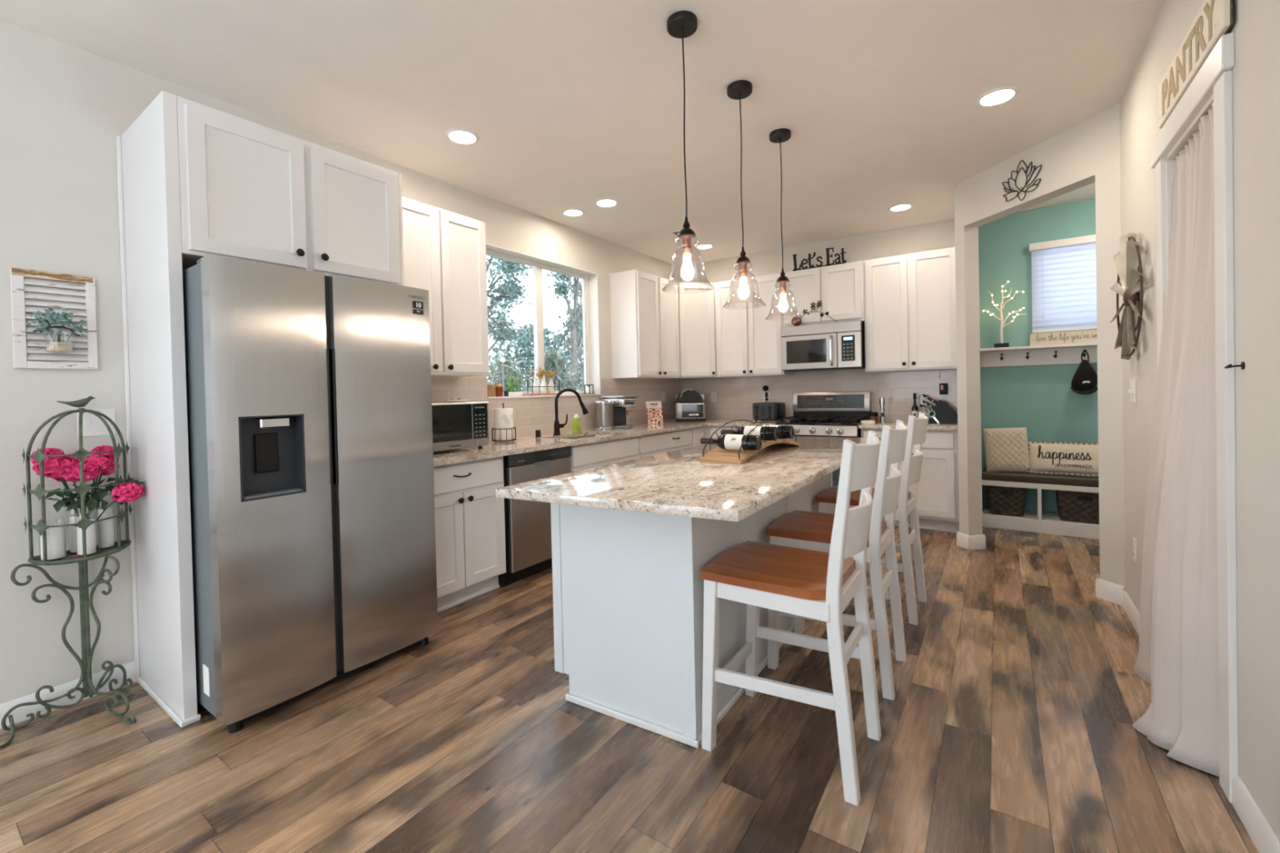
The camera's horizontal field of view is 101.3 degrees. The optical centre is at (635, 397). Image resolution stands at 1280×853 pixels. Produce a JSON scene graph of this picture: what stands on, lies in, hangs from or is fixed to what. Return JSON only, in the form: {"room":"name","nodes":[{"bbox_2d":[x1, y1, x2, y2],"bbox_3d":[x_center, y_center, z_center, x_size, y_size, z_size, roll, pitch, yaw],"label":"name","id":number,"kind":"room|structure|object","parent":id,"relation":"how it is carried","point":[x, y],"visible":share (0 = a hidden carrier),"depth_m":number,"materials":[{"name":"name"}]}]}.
{"room":"kitchen","nodes":[
{"label":"kitchen","id":0,"kind":"room"},
{"bbox_2d":[0,20,679,704],"bbox_3d":[-2.017,-0.118,2.814,0.160,2.740,9.145,-1,1,35],"label":"wall","id":1,"kind":"structure","parent":0,"point":[64,108],"depth_m":2.18,"materials":[{"name":"beige paint"}]},
{"bbox_2d":[9,267,97,369],"bbox_3d":[-2.333,-0.313,2.118,0.110,0.391,0.232,-1,1,35],"label":"wall decor","id":2,"kind":"object","parent":1,"relation":"attached to","point":[55,322],"visible":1,"depth_m":2.12,"materials":[{"name":"white wood"}]},
{"bbox_2d":[45,342,71,351],"bbox_3d":[-2.326,-0.232,2.115,0.080,0.108,0.080,-1,1,35],"label":"glass jar","id":3,"kind":"object","parent":2,"relation":"on","point":[50,346],"depth_m":2.10,"materials":[{"name":"beige glass"}]},
{"bbox_2d":[0,661,136,728],"bbox_3d":[-3.365,1.265,0.680,0.014,0.090,4.036,-1,1,35],"label":"baseboard","id":4,"kind":"structure","parent":1,"relation":"attached to","point":[20,713],"depth_m":2.14,"materials":[{"name":"white paint"}]},
{"bbox_2d":[76,408,115,437],"bbox_3d":[-2.302,0.108,2.242,0.014,0.115,0.116,-1,1,35],"label":"switch plate","id":5,"kind":"object","parent":1,"relation":"attached to","point":[92,425],"visible":0.73,"depth_m":2.24,"materials":[{"name":"white plastic"}]},
{"bbox_2d":[176,95,400,284],"bbox_3d":[-1.722,-0.865,2.542,0.651,0.602,0.902,-1,1,35],"label":"upper cabinet","id":6,"kind":"object","parent":1,"relation":"attached to","point":[249,190],"visible":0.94,"depth_m":2.29,"materials":[{"name":"white paint"}]},
{"bbox_2d":[401,196,488,377],"bbox_3d":[-1.346,-0.663,3.337,0.361,1.044,0.785,-1,1,35],"label":"upper cabinet","id":7,"kind":"object","parent":1,"relation":"attached to","point":[444,251],"visible":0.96,"depth_m":3.33,"materials":[{"name":"white paint"}]},
{"bbox_2d":[485,243,601,399],"bbox_3d":[-0.806,-0.594,4.562,0.176,1.180,1.380,-1,1,35],"label":"window","id":8,"kind":"structure","parent":1,"relation":"in","point":[589,279],"depth_m":4.76,"materials":[{"name":"white paint"}]},
{"bbox_2d":[609,269,679,378],"bbox_3d":[0.127,-0.724,5.471,0.361,1.044,0.800,-1,1,35],"label":"upper cabinet","id":9,"kind":"object","parent":1,"relation":"attached to","point":[645,334],"visible":0.99,"depth_m":5.21,"materials":[{"name":"white paint"}]},
{"bbox_2d":[0,0,1164,266],"bbox_3d":[0.158,-1.560,1.293,5.420,0.080,9.420,-1,1,35],"label":"ceiling","id":10,"kind":"structure","parent":0,"point":[570,104],"depth_m":2.58,"materials":[{"name":"paint"}]},
{"bbox_2d":[444,128,479,144],"bbox_3d":[-1.003,-1.509,3.036,0.192,0.011,0.192,-1,1,35],"label":"recessed light","id":11,"kind":"object","parent":10,"relation":"in","point":[460,135],"visible":1,"depth_m":3.03,"materials":[{"name":"white plastic"}]},
{"bbox_2d":[561,208,584,216],"bbox_3d":[-0.519,-1.537,4.363,0.192,0.011,0.192,-1,1,35],"label":"recessed light","id":12,"kind":"object","parent":10,"relation":"in","point":[569,211],"visible":1,"depth_m":4.35,"materials":[{"name":"beige plastic"}]},
{"bbox_2d":[594,197,618,207],"bbox_3d":[-0.231,-1.541,4.154,0.192,0.011,0.192,-1,1,35],"label":"recessed light","id":13,"kind":"object","parent":10,"relation":"in","point":[605,202],"visible":1,"depth_m":4.14,"materials":[{"name":"beige plastic"}]},
{"bbox_2d":[662,10,714,288],"bbox_3d":[0.201,-0.987,2.142,0.214,1.086,0.214,-1,1,35],"label":"pendant light","id":14,"kind":"object","parent":10,"relation":"hanging from","point":[682,24],"visible":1,"depth_m":2.13,"materials":[{"name":"black metal"}]},
{"bbox_2d":[682,235,691,254],"bbox_3d":[0.210,-0.623,2.147,0.038,0.073,0.038,-1,1,35],"label":"socket","id":15,"kind":"object","parent":14,"relation":"attached to","point":[686,239],"depth_m":2.13,"materials":[{"name":"orange metal"}]},
{"bbox_2d":[725,80,764,303],"bbox_3d":[0.530,-1.001,2.618,0.214,1.086,0.214,-1,1,35],"label":"pendant light","id":16,"kind":"object","parent":10,"relation":"hanging from","point":[740,89],"visible":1,"depth_m":2.61,"materials":[{"name":"black metal"}]},
{"bbox_2d":[767,128,801,316],"bbox_3d":[0.864,-1.015,3.102,0.214,1.086,0.214,-1,1,35],"label":"pendant light","id":17,"kind":"object","parent":10,"relation":"hanging from","point":[780,135],"visible":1,"depth_m":3.09,"materials":[{"name":"black"}]},
{"bbox_2d":[975,85,1019,106],"bbox_3d":[1.891,-1.571,2.744,0.192,0.011,0.192,-1,1,35],"label":"recessed light","id":18,"kind":"object","parent":10,"relation":"in","point":[997,95],"visible":1,"depth_m":2.73,"materials":[{"name":"beige plastic"}]},
{"bbox_2d":[0,525,1258,852],"bbox_3d":[0.223,1.269,1.329,5.420,0.100,9.420,-1,1,35],"label":"floor","id":19,"kind":"structure","parent":0,"point":[1007,726],"depth_m":1.77,"materials":[{"name":"wood"}]},
{"bbox_2d":[0,395,136,748],"bbox_3d":[-2.168,0.630,2.017,0.397,1.270,0.406,-1,1,35],"label":"stand","id":20,"kind":"object","parent":19,"relation":"on","point":[88,689],"visible":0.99,"depth_m":2.09,"materials":[{"name":"metal"}]},
{"bbox_2d":[40,524,66,559],"bbox_3d":[-2.264,0.551,2.038,0.074,0.155,0.074,-1,1,35],"label":"candle holder","id":21,"kind":"object","parent":20,"relation":"on","point":[55,536],"visible":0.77,"depth_m":2.02,"materials":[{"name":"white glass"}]},
{"bbox_2d":[69,513,87,552],"bbox_3d":[-2.257,0.535,2.127,0.060,0.185,0.060,-1,1,35],"label":"candle holder","id":22,"kind":"object","parent":20,"relation":"on","point":[73,518],"visible":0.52,"depth_m":2.10,"materials":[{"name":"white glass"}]},
{"bbox_2d":[27,539,131,565],"bbox_3d":[-2.195,0.625,2.096,0.209,0.017,0.293,-1,1,35],"label":"tray","id":23,"kind":"object","parent":20,"relation":"on","point":[117,547],"depth_m":2.05,"materials":[{"name":"metal"}]},
{"bbox_2d":[75,518,96,555],"bbox_3d":[-2.185,0.541,2.085,0.060,0.170,0.060,-1,1,35],"label":"candle holder","id":24,"kind":"object","parent":20,"relation":"on","point":[91,531],"visible":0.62,"depth_m":2.07,"materials":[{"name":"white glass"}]},
{"bbox_2d":[30,444,145,523],"bbox_3d":[-2.209,0.379,2.138,0.319,0.374,0.180,-2,1,-34],"label":"bunch","id":25,"kind":"object","parent":20,"relation":"on","point":[64,469],"visible":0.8,"depth_m":2.11,"materials":[{"name":"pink plant"}]},
{"bbox_2d":[97,506,114,547],"bbox_3d":[-2.203,0.523,2.180,0.056,0.205,0.056,-1,1,35],"label":"candle holder","id":26,"kind":"object","parent":20,"relation":"on","point":[105,527],"visible":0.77,"depth_m":2.16,"materials":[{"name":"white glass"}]},
{"bbox_2d":[115,90,200,727],"bbox_3d":[-1.987,0.052,2.173,0.612,2.414,0.064,-1,1,35],"label":"end panel","id":27,"kind":"object","parent":19,"relation":"on","point":[148,152],"visible":1,"depth_m":2.10,"materials":[{"name":"white paint"}]},
{"bbox_2d":[182,254,438,733],"bbox_3d":[-1.583,0.358,2.481,0.802,1.775,0.888,-1,1,35],"label":"refrigerator","id":28,"kind":"object","parent":19,"relation":"on","point":[309,394],"visible":0.98,"depth_m":2.13,"materials":[{"name":"grey metal"}]},
{"bbox_2d":[398,173,404,285],"bbox_3d":[-1.460,0.030,2.947,0.599,2.414,0.017,-1,1,35],"label":"end panel","id":29,"kind":"object","parent":19,"relation":"on","point":[399,174],"visible":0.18,"depth_m":2.76,"materials":[{"name":"white paint"}]},
{"bbox_2d":[433,456,506,613],"bbox_3d":[-1.225,0.800,3.207,0.631,0.858,0.640,-1,1,35],"label":"base cabinet","id":30,"kind":"object","parent":19,"relation":"on","point":[470,524],"visible":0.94,"depth_m":3.08,"materials":[{"name":"white paint"}]},
{"bbox_2d":[500,445,571,587],"bbox_3d":[-0.870,0.786,3.730,0.605,0.855,0.608,-1,1,35],"label":"dishwasher","id":31,"kind":"object","parent":19,"relation":"on","point":[528,539],"visible":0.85,"depth_m":3.46,"materials":[{"name":"silver metal"}]},
{"bbox_2d":[569,435,639,472],"bbox_3d":[-0.438,0.767,4.349,0.630,0.858,0.887,-1,1,35],"label":"base cabinet","id":32,"kind":"object","parent":19,"relation":"on","point":[593,455],"visible":0.05,"depth_m":4.13,"materials":[{"name":"white paint"}]},
{"bbox_2d":[638,427,692,457],"bbox_3d":[0.087,0.745,5.108,0.631,0.858,0.955,-1,1,35],"label":"base cabinet","id":33,"kind":"object","parent":19,"relation":"on","point":[652,444],"visible":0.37,"depth_m":4.88,"materials":[{"name":"white paint"}]},
{"bbox_2d":[550,471,833,748],"bbox_3d":[0.456,0.767,2.751,0.665,0.857,1.912,-1,1,35],"label":"kitchen island","id":34,"kind":"object","parent":19,"relation":"on","point":[628,588],"visible":0.45,"depth_m":1.98,"materials":[{"name":"white paint"}]},
{"bbox_2d":[495,435,881,521],"bbox_3d":[0.575,0.319,2.708,0.935,0.033,2.504,-1,1,35],"label":"island countertop","id":35,"kind":"structure","parent":34,"relation":"on","point":[675,482],"depth_m":1.99,"materials":[{"name":"beige stone"}]},
{"bbox_2d":[698,419,799,464],"bbox_3d":[0.639,0.210,2.829,0.215,0.178,0.870,-1,1,35],"label":"wine rack","id":36,"kind":"object","parent":35,"relation":"on","point":[717,455],"visible":0.74,"depth_m":2.55,"materials":[{"name":"brown wood"}]},
{"bbox_2d":[700,434,761,450],"bbox_3d":[0.464,0.220,2.597,0.309,0.076,0.075,-1,1,35],"label":"wine bottle","id":37,"kind":"object","parent":36,"relation":"in","point":[728,442],"visible":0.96,"depth_m":2.54,"materials":[{"name":"black glass"}]},
{"bbox_2d":[720,426,778,440],"bbox_3d":[0.600,0.190,2.794,0.309,0.076,0.075,-1,1,35],"label":"wine bottle","id":38,"kind":"object","parent":36,"relation":"on","point":[771,433],"visible":0.76,"depth_m":2.73,"materials":[{"name":"black glass"}]},
{"bbox_2d":[759,425,794,439],"bbox_3d":[0.742,0.196,3.000,0.309,0.076,0.075,-1,1,35],"label":"wine bottle","id":39,"kind":"object","parent":36,"relation":"on","point":[787,431],"visible":0.3,"depth_m":2.91,"materials":[{"name":"black glass"}]},
{"bbox_2d":[691,425,710,447],"bbox_3d":[0.609,0.724,5.858,0.638,0.858,0.869,-1,1,35],"label":"base cabinet","id":40,"kind":"object","parent":19,"relation":"on","point":[698,433],"visible":0.16,"depth_m":5.47,"materials":[{"name":"white paint"}]},
{"bbox_2d":[709,425,740,438],"bbox_3d":[1.243,0.713,5.565,0.735,0.858,0.631,-1,1,35],"label":"base cabinet","id":41,"kind":"object","parent":19,"relation":"on","point":[713,428],"visible":0.02,"depth_m":5.48,"materials":[{"name":"white paint"}]},
{"bbox_2d":[433,418,788,466],"bbox_3d":[0.017,0.310,4.374,1.385,0.031,3.990,-1,1,35],"label":"countertop","id":42,"kind":"structure","parent":41,"relation":"on","point":[549,441],"depth_m":3.94,"materials":[{"name":"beige stone"}]},
{"bbox_2d":[431,401,488,452],"bbox_3d":[-1.264,0.187,3.304,0.395,0.300,0.532,-1,1,35],"label":"microwave","id":43,"kind":"object","parent":42,"relation":"on","point":[455,425],"visible":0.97,"depth_m":3.23,"materials":[{"name":"black plastic"}]},
{"bbox_2d":[491,403,516,442],"bbox_3d":[-0.965,0.182,3.838,0.175,0.282,0.175,-1,1,35],"label":"paper towel holder","id":44,"kind":"object","parent":42,"relation":"on","point":[492,428],"visible":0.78,"depth_m":3.79,"materials":[{"name":"black metal"}]},
{"bbox_2d":[493,408,513,439],"bbox_3d":[-0.965,0.194,3.838,0.136,0.226,0.136,-1,1,35],"label":"paper towel roll","id":45,"kind":"object","parent":44,"relation":"in","point":[503,418],"visible":0.98,"depth_m":3.78,"materials":[{"name":"white paper"}]},
{"bbox_2d":[553,388,588,435],"bbox_3d":[-0.546,0.115,4.426,0.060,0.383,0.362,-1,1,45],"label":"faucet","id":46,"kind":"object","parent":42,"relation":"on","point":[557,426],"visible":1,"depth_m":4.33,"materials":[{"name":"black metal"}]},
{"bbox_2d":[594,395,638,430],"bbox_3d":[-0.166,0.136,5.005,0.279,0.308,0.530,-1,1,35],"label":"coffee maker","id":47,"kind":"object","parent":42,"relation":"on","point":[611,412],"visible":1,"depth_m":4.88,"materials":[{"name":"silver metal"}]},
{"bbox_2d":[644,400,663,424],"bbox_3d":[0.194,0.159,5.474,0.178,0.239,0.061,-2,1,-27],"label":"cookbook","id":48,"kind":"object","parent":42,"relation":"on","point":[653,409],"visible":0.95,"depth_m":5.46,"materials":[{"name":"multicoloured paper"}]},
{"bbox_2d":[675,388,706,422],"bbox_3d":[0.616,0.081,5.888,0.335,0.359,0.399,-1,1,7],"label":"air fryer","id":49,"kind":"object","parent":42,"relation":"on","point":[690,406],"visible":1,"depth_m":5.72,"materials":[{"name":"silver plastic"}]},
{"bbox_2d":[675,402,704,418],"bbox_3d":[0.592,0.145,5.717,0.275,0.177,0.184,-1,1,35],"label":"basket","id":50,"kind":"object","parent":49,"relation":"on","point":[683,410],"depth_m":5.71,"materials":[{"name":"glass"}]},
{"bbox_2d":[752,402,785,421],"bbox_3d":[1.418,0.150,5.600,0.280,0.192,0.282,-1,1,35],"label":"toaster","id":51,"kind":"object","parent":42,"relation":"on","point":[761,411],"visible":0.91,"depth_m":5.51,"materials":[{"name":"black plastic"}]},
{"bbox_2d":[699,430,881,805],"bbox_3d":[0.556,0.664,1.823,0.550,1.082,0.422,-1,1,35],"label":"bar stool","id":52,"kind":"object","parent":19,"relation":"on","point":[797,581],"visible":1,"depth_m":1.72,"materials":[{"name":"white paint"}]},
{"bbox_2d":[775,391,871,514],"bbox_3d":[1.827,0.531,5.114,0.759,1.165,0.720,-1,1,35],"label":"range","id":53,"kind":"object","parent":19,"relation":"on","point":[815,414],"visible":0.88,"depth_m":5.17,"materials":[{"name":"silver metal"}]},
{"bbox_2d":[775,419,869,426],"bbox_3d":[1.825,0.239,5.107,0.747,0.020,0.575,-1,1,35],"label":"cooktop","id":54,"kind":"object","parent":53,"relation":"in","point":[790,422],"depth_m":4.92,"materials":[{"name":"black metal"}]},
{"bbox_2d":[765,419,907,700],"bbox_3d":[0.912,0.649,2.337,0.550,1.082,0.422,-1,1,34],"label":"bar stool","id":55,"kind":"object","parent":19,"relation":"on","point":[805,530],"visible":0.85,"depth_m":2.19,"materials":[{"name":"white paint"}]},
{"bbox_2d":[815,412,928,625],"bbox_3d":[1.355,0.631,2.978,0.550,1.082,0.422,-1,1,36],"label":"bar stool","id":56,"kind":"object","parent":19,"relation":"on","point":[917,427],"visible":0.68,"depth_m":2.77,"materials":[{"name":"white paint"}]},
{"bbox_2d":[861,428,959,533],"bbox_3d":[2.487,0.695,4.703,0.755,0.858,0.636,-1,1,35],"label":"base cabinet","id":57,"kind":"object","parent":19,"relation":"on","point":[938,491],"visible":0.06,"depth_m":4.36,"materials":[{"name":"white paint"}]},
{"bbox_2d":[857,421,957,431],"bbox_3d":[2.475,0.250,4.705,0.767,0.031,0.651,-1,1,35],"label":"countertop","id":58,"kind":"structure","parent":57,"relation":"on","point":[877,425],"depth_m":4.55,"materials":[{"name":"beige stone"}]},
{"bbox_2d":[928,400,957,423],"bbox_3d":[2.756,0.124,4.695,0.220,0.205,0.130,-1,1,35],"label":"knife block","id":59,"kind":"object","parent":58,"relation":"on","point":[944,413],"visible":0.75,"depth_m":4.64,"materials":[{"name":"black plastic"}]},
{"bbox_2d":[982,467,1099,539],"bbox_3d":[3.825,0.870,4.151,1.810,0.462,0.363,-1,1,35],"label":"storage bench","id":60,"kind":"object","parent":19,"relation":"on","point":[1037,521],"visible":0.43,"depth_m":4.30,"materials":[{"name":"white paint"}]},
{"bbox_2d":[982,427,1029,472],"bbox_3d":[3.214,0.455,4.547,0.332,0.389,0.211,-1,1,29],"label":"pillow","id":61,"kind":"object","parent":60,"relation":"on","point":[1006,449],"visible":1,"depth_m":4.49,"materials":[{"name":"beige fabric"}]},
{"bbox_2d":[987,485,1026,516],"bbox_3d":[3.216,0.868,4.551,0.276,0.269,0.266,-1,1,35],"label":"basket","id":62,"kind":"object","parent":60,"relation":"on","point":[1003,500],"visible":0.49,"depth_m":4.45,"materials":[{"name":"wicker"}]},
{"bbox_2d":[982,506,1099,528],"bbox_3d":[3.828,1.004,4.153,1.810,0.018,0.361,-1,1,35],"label":"shelf","id":63,"kind":"object","parent":60,"relation":"attached to","point":[1047,519],"depth_m":4.36,"materials":[{"name":"white paint"}]},
{"bbox_2d":[1026,441,1098,476],"bbox_3d":[3.529,0.500,4.285,0.536,0.265,0.143,-1,1,35],"label":"pillow","id":64,"kind":"object","parent":60,"relation":"on","point":[1074,459],"visible":0.95,"depth_m":4.26,"materials":[{"name":"fabric"}]},
{"bbox_2d":[1055,489,1099,524],"bbox_3d":[3.632,0.862,4.263,0.341,0.270,0.266,-1,1,35],"label":"basket","id":65,"kind":"object","parent":60,"relation":"on","point":[1072,506],"visible":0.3,"depth_m":4.18,"materials":[{"name":"wicker"}]},
{"bbox_2d":[679,218,955,419],"bbox_3d":[1.836,-0.243,5.623,2.990,2.740,0.140,-1,1,35],"label":"wall","id":66,"kind":"structure","parent":0,"point":[936,235],"depth_m":5.30,"materials":[{"name":"beige paint"}]},
{"bbox_2d":[431,368,957,440],"bbox_3d":[0.638,0.029,3.942,2.922,0.515,4.000,-1,1,35],"label":"backsplash","id":67,"kind":"structure","parent":66,"relation":"attached to","point":[735,396],"depth_m":5.16,"materials":[{"name":"tile"}]},
{"bbox_2d":[668,282,726,378],"bbox_3d":[0.637,-0.742,5.978,0.624,1.044,0.614,-1,1,35],"label":"upper cabinet","id":68,"kind":"object","parent":66,"relation":"attached to","point":[696,300],"visible":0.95,"depth_m":5.75,"materials":[{"name":"white paint"}]},
{"bbox_2d":[715,272,793,377],"bbox_3d":[1.272,-0.753,5.693,0.762,1.044,0.361,-1,1,35],"label":"upper cabinet","id":69,"kind":"object","parent":66,"relation":"attached to","point":[748,341],"visible":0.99,"depth_m":5.56,"materials":[{"name":"white paint"}]},
{"bbox_2d":[783,260,864,327],"bbox_3d":[1.907,-1.002,5.267,0.772,0.564,0.330,-1,1,35],"label":"upper cabinet","id":70,"kind":"object","parent":66,"relation":"attached to","point":[840,287],"visible":0.72,"depth_m":5.10,"materials":[{"name":"white paint"}]},
{"bbox_2d":[792,247,846,271],"bbox_3d":[1.802,-1.365,5.157,0.518,0.175,0.012,-1,1,35],"label":"word sign","id":71,"kind":"object","parent":70,"relation":"on","point":[842,253],"visible":1,"depth_m":5.14,"materials":[{"name":"black metal"}]},
{"bbox_2d":[781,320,865,371],"bbox_3d":[1.877,-0.496,5.219,0.757,0.438,0.446,-1,1,35],"label":"microwave","id":72,"kind":"object","parent":70,"relation":"attached to","point":[834,345],"visible":0.99,"depth_m":5.06,"materials":[{"name":"silver plastic"}]},
{"bbox_2d":[791,300,838,326],"bbox_3d":[1.743,-0.830,5.124,0.446,0.235,0.098,-1,1,35],"label":"ornament","id":73,"kind":"object","parent":72,"relation":"on","point":[794,318],"visible":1,"depth_m":5.16,"materials":[{"name":"black metal"}]},
{"bbox_2d":[863,246,956,372],"bbox_3d":[2.538,-0.771,4.819,0.768,1.044,0.361,-1,1,35],"label":"upper cabinet","id":74,"kind":"object","parent":66,"relation":"attached to","point":[909,300],"visible":0.96,"depth_m":4.69,"materials":[{"name":"white paint"}]},
{"bbox_2d":[977,198,1097,513],"bbox_3d":[4.082,-0.277,4.249,2.152,2.740,0.140,-1,1,35],"label":"wall","id":75,"kind":"structure","parent":0,"point":[1040,399],"depth_m":4.61,"materials":[{"name":"teal paint"}]},
{"bbox_2d":[979,342,1097,367],"bbox_3d":[3.858,-0.366,4.224,1.810,0.163,0.149,-1,1,35],"label":"shelf","id":76,"kind":"object","parent":75,"relation":"attached to","point":[1066,353],"visible":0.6,"depth_m":4.53,"materials":[{"name":"white paint"}]},
{"bbox_2d":[982,280,1024,347],"bbox_3d":[3.247,-0.731,4.619,0.316,0.583,0.126,-1,1,35],"label":"tree","id":77,"kind":"object","parent":76,"relation":"on","point":[1002,344],"visible":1,"depth_m":4.64,"materials":[{"name":"white plastic"}]},
{"bbox_2d":[1030,329,1097,346],"bbox_3d":[3.744,-0.501,4.316,0.798,0.108,0.022,-1,1,35],"label":"board","id":78,"kind":"object","parent":76,"relation":"on","point":[1088,335],"visible":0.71,"depth_m":4.41,"materials":[{"name":"beige wood"}]},
{"bbox_2d":[1070,351,1097,395],"bbox_3d":[3.690,-0.204,4.318,0.185,0.361,0.140,-1,1,35],"label":"cap","id":79,"kind":"object","parent":76,"relation":"hanging from","point":[1085,379],"visible":1,"depth_m":4.29,"materials":[{"name":"black fabric"}]},
{"bbox_2d":[1028,234,1097,333],"bbox_3d":[3.865,-0.948,4.256,1.070,0.772,0.058,-1,1,35],"label":"window blind","id":80,"kind":"object","parent":75,"relation":"attached to","point":[1064,271],"visible":0.39,"depth_m":4.42,"materials":[{"name":"white paint"}]},
{"bbox_2d":[954,102,1124,586],"bbox_3d":[2.708,-0.241,3.892,0.556,2.740,2.057,-1,1,10],"label":"wall","id":81,"kind":"structure","parent":0,"point":[1086,153],"depth_m":3.14,"materials":[{"name":"beige paint"}]},
{"bbox_2d":[1001,160,1041,201],"bbox_3d":[2.512,-1.411,3.413,0.013,0.260,0.287,-1,1,-10],"label":"decor","id":82,"kind":"object","parent":81,"relation":"attached to","point":[1031,162],"visible":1,"depth_m":3.40,"materials":[{"name":"black metal"}]},
{"bbox_2d":[956,531,1124,605],"bbox_3d":[2.632,1.084,3.457,0.143,0.105,1.165,-1,1,-10],"label":"baseboard","id":83,"kind":"structure","parent":81,"relation":"attached to","point":[1106,590],"depth_m":3.00,"materials":[{"name":"white paint"}]},
{"bbox_2d":[1119,0,1279,841],"bbox_3d":[0.638,-0.142,-0.164,0.120,2.740,7.261,-1,1,35],"label":"wall","id":84,"kind":"structure","parent":0,"point":[1255,26],"depth_m":1.42,"materials":[{"name":"beige paint"}]},
{"bbox_2d":[1109,232,1148,359],"bbox_3d":[2.371,-0.481,2.518,0.069,0.599,0.593,-1,1,35],"label":"decor","id":85,"kind":"object","parent":84,"relation":"attached to","point":[1130,281],"visible":1,"depth_m":2.47,"materials":[{"name":"metal"}]},
{"bbox_2d":[1128,379,1136,403],"bbox_3d":[2.485,-0.032,2.629,0.016,0.115,0.115,-1,1,35],"label":"switch plate","id":86,"kind":"object","parent":84,"relation":"attached to","point":[1132,391],"visible":1,"depth_m":2.61,"materials":[{"name":"white plastic"}]},
{"bbox_2d":[1155,157,1166,366],"bbox_3d":[2.139,0.107,2.126,0.018,2.115,0.087,-1,1,35],"label":"trim","id":87,"kind":"structure","parent":84,"relation":"attached to","point":[1160,168],"depth_m":2.10,"materials":[{"name":"white paint"}]},
{"bbox_2d":[1165,93,1213,279],"bbox_3d":[1.995,0.114,1.798,0.124,2.116,0.616,-1,1,35],"label":"trim","id":88,"kind":"structure","parent":84,"relation":"attached to","point":[1193,126],"depth_m":2.05,"materials":[{"name":"white paint"}]},
{"bbox_2d":[1150,31,1235,168],"bbox_3d":[1.915,-0.990,1.830,0.026,0.097,0.848,-1,1,35],"label":"trim","id":89,"kind":"structure","parent":84,"relation":"attached to","point":[1221,59],"depth_m":1.70,"materials":[{"name":"white paint"}]},
{"bbox_2d":[1158,0,1232,128],"bbox_3d":[1.864,-1.135,1.762,0.028,0.174,0.726,-1,1,35],"label":"sign","id":90,"kind":"object","parent":84,"relation":"attached to","point":[1214,19],"visible":0.95,"depth_m":1.70,"materials":[{"name":"brown wood"}]},
{"bbox_2d":[1121,589,1279,852],"bbox_3d":[0.613,1.184,-0.109,0.014,0.090,7.261,-1,1,35],"label":"baseboard","id":91,"kind":"structure","parent":84,"relation":"attached to","point":[1265,841],"depth_m":1.43,"materials":[{"name":"white paint"}]},
{"bbox_2d":[1213,70,1238,803],"bbox_3d":[1.739,0.124,1.546,0.018,2.115,0.090,-1,1,35],"label":"trim","id":92,"kind":"structure","parent":84,"relation":"attached to","point":[1223,88],"depth_m":1.52,"materials":[{"name":"white paint"}]},
{"bbox_3d":[1.970,-0.882,1.787,0.028,0.028,0.579,-1,1,35],"label":"curtain rod","id":93,"kind":"object","parent":84,"relation":"attached to","visible":0},
{"bbox_2d":[1132,102,1219,777],"bbox_3d":[1.925,0.124,1.918,0.221,2.085,0.682,-1,1,35],"label":"curtain","id":94,"kind":"object","parent":93,"relation":"hanging from","point":[1177,656],"visible":0.89,"depth_m":1.73,"materials":[{"name":"fabric"}]},
{"label":"outside","id":95,"kind":"structure","parent":0,"visible":0},
{"bbox_3d":[-12.056,1.618,23.561,39.700,0.100,65.000,-1,1,35],"label":"ground","id":96,"kind":"structure","parent":95,"visible":0},
{"bbox_2d":[485,255,532,352],"bbox_3d":[-2.729,-1.579,10.523,1.874,6.207,1.602,-2,1,-39],"label":"tree","id":97,"kind":"object","parent":96,"relation":"on","point":[501,334],"visible":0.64,"depth_m":10.54,"materials":[{"name":"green plant"}]},
{"bbox_2d":[503,374,525,391],"bbox_3d":[-1.332,0.654,5.742,0.355,1.815,0.350,-1,1,-11],"label":"conifer shrub","id":98,"kind":"object","parent":96,"relation":"on","point":[514,384],"visible":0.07,"depth_m":5.73,"materials":[{"name":"green plant"}]},
{"bbox_2d":[487,350,558,391],"bbox_3d":[-2.217,0.459,8.854,1.696,2.545,1.749,-1,1,35],"label":"bush","id":99,"kind":"object","parent":96,"relation":"on","point":[508,366],"visible":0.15,"depth_m":8.67,"materials":[{"name":"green plant"}]},
{"bbox_2d":[488,322,581,391],"bbox_3d":[-3.584,-0.581,19.470,4.754,4.353,5.398,-1,1,29],"label":"bush","id":100,"kind":"object","parent":96,"relation":"on","point":[525,338],"visible":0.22,"depth_m":19.00,"materials":[{"name":"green plant"}]},
{"bbox_2d":[511,346,584,391],"bbox_3d":[-1.663,0.255,10.319,1.725,2.635,1.814,-1,1,35],"label":"bush","id":101,"kind":"object","parent":96,"relation":"on","point":[550,357],"visible":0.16,"depth_m":10.12,"materials":[{"name":"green plant"}]},
{"bbox_2d":[546,271,583,391],"bbox_3d":[-1.341,-1.844,13.045,1.329,6.604,2.042,-1,1,26],"label":"tree","id":102,"kind":"object","parent":96,"relation":"on","point":[575,323],"visible":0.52,"depth_m":12.82,"materials":[{"name":"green plant"}]},
{"bbox_2d":[546,306,584,391],"bbox_3d":[-1.604,-0.570,14.597,2.089,4.153,2.182,-1,1,23],"label":"tree","id":103,"kind":"object","parent":96,"relation":"on","point":[570,352],"visible":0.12,"depth_m":14.40,"materials":[{"name":"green plant"}]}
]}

